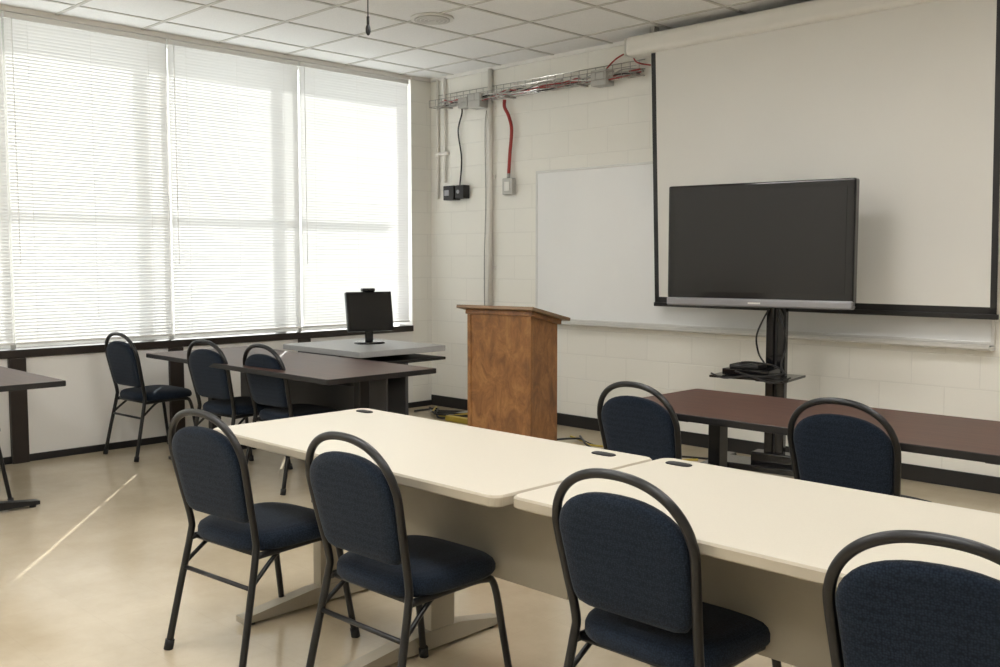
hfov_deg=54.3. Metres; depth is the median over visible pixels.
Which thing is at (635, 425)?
chair
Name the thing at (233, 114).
blind
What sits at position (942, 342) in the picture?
marker tray
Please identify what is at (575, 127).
wall
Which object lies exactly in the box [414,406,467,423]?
floor cables
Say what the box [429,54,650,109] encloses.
cable tray
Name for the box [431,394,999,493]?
baseboard
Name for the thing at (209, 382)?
chair
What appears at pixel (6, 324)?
blind
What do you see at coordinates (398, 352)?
computer desk
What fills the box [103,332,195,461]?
chair
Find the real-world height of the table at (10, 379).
0.740 m
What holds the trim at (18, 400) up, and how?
attached to the wall at (76, 414)
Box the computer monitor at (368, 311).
[344,288,393,344]
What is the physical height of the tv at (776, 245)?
0.775 m
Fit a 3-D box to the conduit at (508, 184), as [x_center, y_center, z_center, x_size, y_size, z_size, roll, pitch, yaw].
[0.073,-1.610,8.415,0.120,0.815,0.065,4,6,44]
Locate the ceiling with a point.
(468, 21)
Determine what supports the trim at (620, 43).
attached to the wall at (575, 127)
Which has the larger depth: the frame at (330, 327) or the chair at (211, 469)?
the frame at (330, 327)
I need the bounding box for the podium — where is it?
[456,304,569,440]
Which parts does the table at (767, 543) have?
modesty panel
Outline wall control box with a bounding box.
[443,109,468,200]
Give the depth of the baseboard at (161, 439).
7.05 m
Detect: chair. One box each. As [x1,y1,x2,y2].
[0,448,13,500]
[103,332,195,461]
[164,409,359,666]
[187,339,292,469]
[243,344,337,494]
[305,431,511,666]
[552,468,781,666]
[597,381,681,460]
[787,397,930,501]
[822,530,999,666]
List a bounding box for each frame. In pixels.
[0,17,148,348]
[149,44,279,339]
[280,67,346,331]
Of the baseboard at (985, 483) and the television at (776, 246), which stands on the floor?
the television at (776, 246)
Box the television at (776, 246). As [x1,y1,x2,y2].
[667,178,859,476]
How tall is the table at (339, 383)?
0.740 m
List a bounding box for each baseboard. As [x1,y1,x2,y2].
[3,400,431,464]
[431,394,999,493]
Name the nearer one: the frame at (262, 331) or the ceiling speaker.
the ceiling speaker
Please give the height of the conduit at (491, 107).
2.100 m
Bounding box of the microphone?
[366,0,370,35]
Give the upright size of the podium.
1.143 m
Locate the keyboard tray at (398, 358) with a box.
[339,353,445,363]
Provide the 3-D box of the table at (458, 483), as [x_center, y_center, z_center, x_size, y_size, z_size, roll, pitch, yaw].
[-0.304,0.752,3.491,1.555,0.744,0.745,4,6,44]
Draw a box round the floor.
[0,405,999,666]
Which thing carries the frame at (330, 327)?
attached to the wall at (76, 414)
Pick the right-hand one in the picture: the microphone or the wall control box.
the wall control box
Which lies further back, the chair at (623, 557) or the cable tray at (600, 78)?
the cable tray at (600, 78)
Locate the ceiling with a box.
[0,0,812,78]
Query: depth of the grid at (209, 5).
6.97 m
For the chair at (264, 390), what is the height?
0.888 m
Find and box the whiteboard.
[535,161,999,350]
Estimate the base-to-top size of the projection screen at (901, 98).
2.028 m
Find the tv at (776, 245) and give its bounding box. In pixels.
[667,178,859,309]
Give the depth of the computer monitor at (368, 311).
7.21 m
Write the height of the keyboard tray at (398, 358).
0.061 m
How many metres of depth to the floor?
4.09 m
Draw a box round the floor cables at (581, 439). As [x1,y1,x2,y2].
[557,435,707,460]
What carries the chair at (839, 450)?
on the floor
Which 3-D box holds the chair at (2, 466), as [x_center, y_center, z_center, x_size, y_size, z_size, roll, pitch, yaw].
[-3.105,0.533,5.478,0.462,0.888,0.538,4,6,44]
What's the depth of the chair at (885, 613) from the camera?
1.83 m
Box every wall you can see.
[0,4,431,456]
[430,45,999,476]
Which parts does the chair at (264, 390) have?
frame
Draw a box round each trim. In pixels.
[0,324,413,358]
[7,338,310,463]
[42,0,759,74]
[411,41,623,82]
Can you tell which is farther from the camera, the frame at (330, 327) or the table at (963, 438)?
the frame at (330, 327)
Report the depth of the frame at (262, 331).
7.48 m
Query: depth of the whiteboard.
7.61 m
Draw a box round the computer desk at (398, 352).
[283,338,445,414]
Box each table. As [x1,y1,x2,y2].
[0,366,65,510]
[146,346,435,501]
[213,408,651,666]
[514,458,999,666]
[642,389,999,466]
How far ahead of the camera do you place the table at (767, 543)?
2.46 m
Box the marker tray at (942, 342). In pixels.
[557,321,994,350]
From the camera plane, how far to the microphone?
4.92 m
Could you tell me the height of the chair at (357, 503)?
0.888 m
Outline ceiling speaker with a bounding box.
[411,12,453,24]
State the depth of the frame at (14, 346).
6.63 m
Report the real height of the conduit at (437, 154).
1.100 m
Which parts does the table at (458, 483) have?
modesty panel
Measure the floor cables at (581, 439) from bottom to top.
0.036 m
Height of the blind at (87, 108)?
2.222 m
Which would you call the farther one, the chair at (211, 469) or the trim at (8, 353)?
the trim at (8, 353)
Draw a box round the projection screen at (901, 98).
[624,0,999,319]
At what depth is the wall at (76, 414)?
7.32 m
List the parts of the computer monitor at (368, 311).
panel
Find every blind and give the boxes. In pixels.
[0,10,13,345]
[2,11,172,344]
[166,39,301,335]
[297,62,409,327]
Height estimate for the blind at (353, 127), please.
2.222 m
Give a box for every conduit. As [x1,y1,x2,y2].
[434,78,448,198]
[484,69,495,305]
[502,99,515,194]

